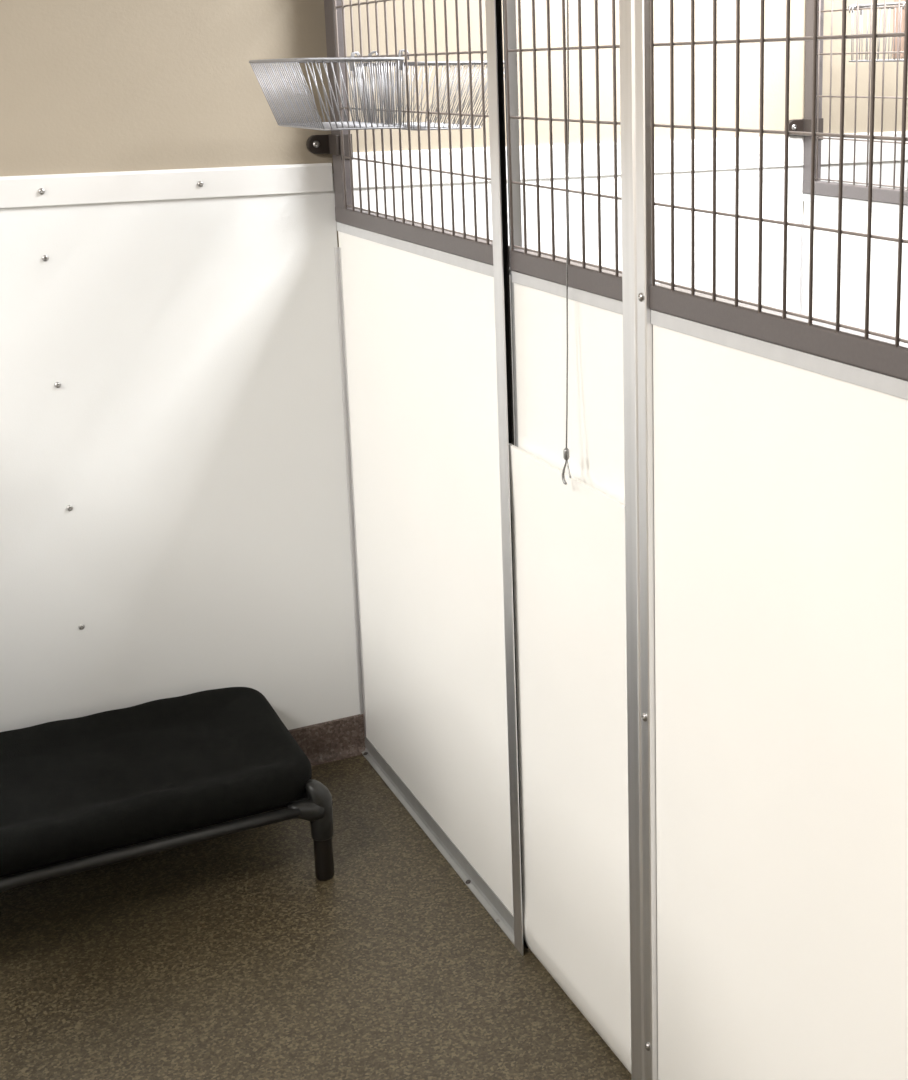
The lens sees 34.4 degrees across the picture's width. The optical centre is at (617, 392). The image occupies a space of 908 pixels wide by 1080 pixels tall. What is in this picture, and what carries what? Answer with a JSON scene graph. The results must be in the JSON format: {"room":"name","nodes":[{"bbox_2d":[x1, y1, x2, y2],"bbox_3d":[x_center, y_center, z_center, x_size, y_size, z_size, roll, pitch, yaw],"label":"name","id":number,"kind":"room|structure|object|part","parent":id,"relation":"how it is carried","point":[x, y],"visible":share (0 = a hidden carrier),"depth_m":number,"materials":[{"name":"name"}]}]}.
{"room":"dog kennel","nodes":[
{"label":"dog kennel","id":0,"kind":"room"},
{"bbox_2d":[0,754,631,1079],"bbox_3d":[1.411,1.345,1.200,9.000,0.080,6.120,-7,14,-27],"label":"floor","id":1,"kind":"structure","parent":0,"point":[228,957],"depth_m":2.56,"materials":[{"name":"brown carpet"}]},
{"bbox_2d":[0,687,333,891],"bbox_3d":[-1.081,0.842,2.826,0.951,0.255,0.498,-7,14,-27],"label":"dog bed","id":2,"kind":"object","parent":1,"relation":"on","point":[75,790],"visible":1,"depth_m":2.80,"materials":[{"name":"black fabric"}]},
{"bbox_3d":[-0.607,0.813,2.843,0.091,0.117,0.092,-7,14,-27],"label":"corner moulding","id":3,"kind":"part","parent":2,"relation":"part of","materials":[{"name":"black plastic"}]},
{"bbox_3d":[-0.579,0.908,2.856,0.037,0.100,0.037,-7,14,-27],"label":"leg","id":4,"kind":"part","parent":2,"relation":"part of","materials":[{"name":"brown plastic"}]},
{"bbox_2d":[335,222,514,915],"bbox_3d":[-0.385,0.314,2.890,0.029,1.232,0.888,-7,14,-27],"label":"divider panel","id":5,"kind":"object","parent":1,"relation":"on","point":[417,336],"visible":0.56,"depth_m":2.83,"materials":[{"name":"white plastic"}]},
{"bbox_2d":[306,0,509,266],"bbox_3d":[-0.420,-0.734,2.648,0.080,0.918,0.890,-7,14,-27],"label":"mesh panel","id":6,"kind":"object","parent":5,"relation":"on","point":[338,143],"visible":0.94,"depth_m":2.72,"materials":[{"name":"paint"}]},
{"bbox_2d":[249,49,408,130],"bbox_3d":[-0.546,-0.576,2.749,0.219,0.142,0.358,-7,14,-27],"label":"wire basket","id":7,"kind":"object","parent":6,"relation":"hanging from","point":[315,125],"visible":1,"depth_m":2.69,"materials":[{"name":"silver metal"}]},
{"bbox_3d":[-0.587,-0.522,3.074,0.034,0.054,0.062,-7,14,-27],"label":"clamp plate","id":8,"kind":"part","parent":6,"relation":"part of","materials":[{"name":"paint"}]},
{"bbox_3d":[-0.390,-0.305,2.754,0.024,0.034,0.884,-7,14,-27],"label":"rail","id":9,"kind":"part","parent":6,"relation":"part of","materials":[{"name":"grey metal"}]},
{"bbox_2d":[357,51,504,130],"bbox_3d":[-0.369,-0.596,2.841,0.217,0.147,0.360,-7,14,-27],"label":"wire basket","id":10,"kind":"object","parent":6,"relation":"hanging from","point":[413,125],"visible":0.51,"depth_m":2.79,"materials":[{"name":"silver metal"}]},
{"bbox_2d":[362,737,513,943],"bbox_3d":[-0.389,0.903,3.014,0.015,0.036,0.882,-7,14,-27],"label":"rail","id":11,"kind":"object","parent":1,"relation":"attached to","point":[486,896],"depth_m":2.96,"materials":[{"name":"metal"}]},
{"bbox_2d":[485,0,528,955],"bbox_3d":[-0.175,-0.048,2.391,0.038,2.160,0.036,-7,14,-27],"label":"post","id":12,"kind":"object","parent":1,"relation":"on","point":[493,8],"visible":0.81,"depth_m":2.37,"materials":[{"name":"metal"}]},
{"bbox_2d":[511,270,624,503],"bbox_3d":[-0.067,0.002,2.212,0.018,0.336,0.398,-7,14,-27],"label":"transom panel","id":13,"kind":"object","parent":12,"relation":"attached to","point":[595,431],"visible":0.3,"depth_m":2.19,"materials":[{"name":"white plastic"}]},
{"bbox_2d":[504,0,622,301],"bbox_3d":[-0.075,-0.609,2.070,0.024,0.918,0.390,-7,14,-27],"label":"mesh panel","id":14,"kind":"object","parent":13,"relation":"on","point":[582,275],"visible":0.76,"depth_m":2.13,"materials":[{"name":"grey metal"}]},
{"bbox_2d":[562,0,570,484],"bbox_3d":[-0.079,-0.427,2.056,0.024,1.157,0.039,4,14,22],"label":"cable","id":15,"kind":"object","parent":14,"relation":"hanging from","point":[566,455],"visible":1,"depth_m":2.13,"materials":[{"name":"metal"}]},
{"bbox_3d":[-0.070,-0.178,2.167,0.024,0.034,0.390,-7,14,-27],"label":"rail","id":16,"kind":"part","parent":14,"relation":"part of","materials":[{"name":"grey metal"}]},
{"bbox_2d":[508,443,630,1072],"bbox_3d":[-0.071,0.583,2.342,0.022,0.944,0.410,-7,14,-27],"label":"door","id":17,"kind":"structure","parent":12,"relation":"attached to","point":[568,540],"depth_m":2.32,"materials":[{"name":"white plastic"}]},
{"bbox_2d":[619,0,657,1079],"bbox_3d":[0.035,0.035,2.005,0.034,2.160,0.066,-7,14,-27],"label":"post","id":18,"kind":"object","parent":1,"relation":"on","point":[634,15],"visible":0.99,"depth_m":2.02,"materials":[{"name":"metal"}]},
{"bbox_2d":[651,310,907,1079],"bbox_3d":[0.383,0.616,1.492,0.022,1.232,1.364,-7,14,-27],"label":"divider panel","id":19,"kind":"object","parent":1,"relation":"on","point":[781,473],"visible":0.94,"depth_m":1.77,"materials":[{"name":"white plastic"}]},
{"bbox_2d":[649,0,907,380],"bbox_3d":[0.369,-0.433,1.257,0.024,0.918,1.364,-7,14,-27],"label":"mesh panel","id":20,"kind":"object","parent":19,"relation":"on","point":[876,352],"visible":1,"depth_m":1.65,"materials":[{"name":"grey metal"}]},
{"bbox_3d":[0.375,-0.002,1.353,0.024,0.034,1.364,-7,14,-27],"label":"rail","id":21,"kind":"part","parent":20,"relation":"part of","materials":[{"name":"grey metal"}]},
{"bbox_2d":[799,193,907,339],"bbox_3d":[0.793,0.214,3.273,0.029,1.232,1.300,-7,14,-27],"label":"divider panel","id":22,"kind":"object","parent":1,"relation":"on","point":[885,216],"visible":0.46,"depth_m":3.54,"materials":[{"name":"white plastic"}]},
{"bbox_2d":[789,0,907,205],"bbox_3d":[0.758,-0.834,3.030,0.080,0.918,1.304,-7,14,-27],"label":"mesh panel","id":23,"kind":"object","parent":22,"relation":"on","point":[884,194],"visible":0.71,"depth_m":3.56,"materials":[{"name":"paint"}]},
{"bbox_3d":[0.490,-0.662,3.640,0.034,0.054,0.046,-7,14,-27],"label":"clamp plate","id":24,"kind":"part","parent":23,"relation":"part of","materials":[{"name":"paint"}]},
{"bbox_3d":[0.788,-0.405,3.135,0.024,0.034,1.298,-7,14,-27],"label":"rail","id":25,"kind":"part","parent":23,"relation":"part of","materials":[{"name":"grey metal"}]},
{"bbox_2d":[848,2,904,61],"bbox_3d":[0.710,-0.841,3.378,0.217,0.133,0.358,-7,14,-27],"label":"wire basket","id":26,"kind":"object","parent":23,"relation":"hanging from","point":[852,7],"visible":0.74,"depth_m":3.42,"materials":[{"name":"silver metal"}]},
{"bbox_2d":[892,0,904,58],"bbox_3d":[0.698,-0.935,3.311,0.012,0.332,0.193,-7,14,-27],"label":"sheet","id":27,"kind":"object","parent":26,"relation":"in","point":[902,18],"visible":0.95,"depth_m":3.39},
{"bbox_2d":[0,0,907,246],"bbox_3d":[-0.019,-0.522,3.496,9.000,2.600,0.116,-7,14,-27],"label":"wall","id":28,"kind":"structure","parent":0,"point":[87,86],"depth_m":3.04,"materials":[{"name":"beige paint"}]},
{"bbox_2d":[0,163,332,207],"bbox_3d":[-1.145,-0.395,2.834,1.209,0.060,0.013,-7,14,-27],"label":"trim","id":29,"kind":"structure","parent":28,"relation":"attached to","point":[125,186],"depth_m":2.95,"materials":[{"name":"white plastic"}]},
{"bbox_2d":[0,174,359,731],"bbox_3d":[-1.137,0.208,2.972,1.213,1.250,0.008,-7,14,-27],"label":"wall panel","id":30,"kind":"object","parent":28,"relation":"attached to","point":[175,522],"visible":1,"depth_m":3.06,"materials":[{"name":"plastic"}]},
{"bbox_2d":[289,714,365,765],"bbox_3d":[-1.124,0.863,3.110,1.213,0.090,0.026,-7,14,-27],"label":"baseboard","id":31,"kind":"structure","parent":28,"relation":"attached to","point":[333,740],"depth_m":3.35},
{"bbox_2d":[352,136,803,187],"bbox_3d":[-0.056,-0.547,3.398,1.190,0.075,0.009,-7,14,-27],"label":"trim","id":32,"kind":"structure","parent":28,"relation":"attached to","point":[773,146],"depth_m":3.38,"materials":[{"name":"white plastic"}]},
{"bbox_2d":[354,165,802,313],"bbox_3d":[-0.048,0.068,3.538,1.194,1.250,0.004,-7,14,-27],"label":"wall panel","id":33,"kind":"object","parent":28,"relation":"attached to","point":[773,177],"visible":0.21,"depth_m":3.55,"materials":[{"name":"white plastic"}]},
{"bbox_2d":[821,131,907,163],"bbox_3d":[1.023,-0.685,3.957,1.184,0.075,0.009,-7,14,-27],"label":"trim","id":34,"kind":"structure","parent":28,"relation":"attached to","point":[861,146],"depth_m":3.75,"materials":[{"name":"white plastic"}]},
{"bbox_2d":[821,160,907,189],"bbox_3d":[1.029,-0.070,4.097,1.184,1.250,0.004,-7,14,-27],"label":"wall panel","id":35,"kind":"object","parent":28,"relation":"attached to","point":[887,166],"visible":0.02,"depth_m":3.78,"materials":[{"name":"white plastic"}]}
]}

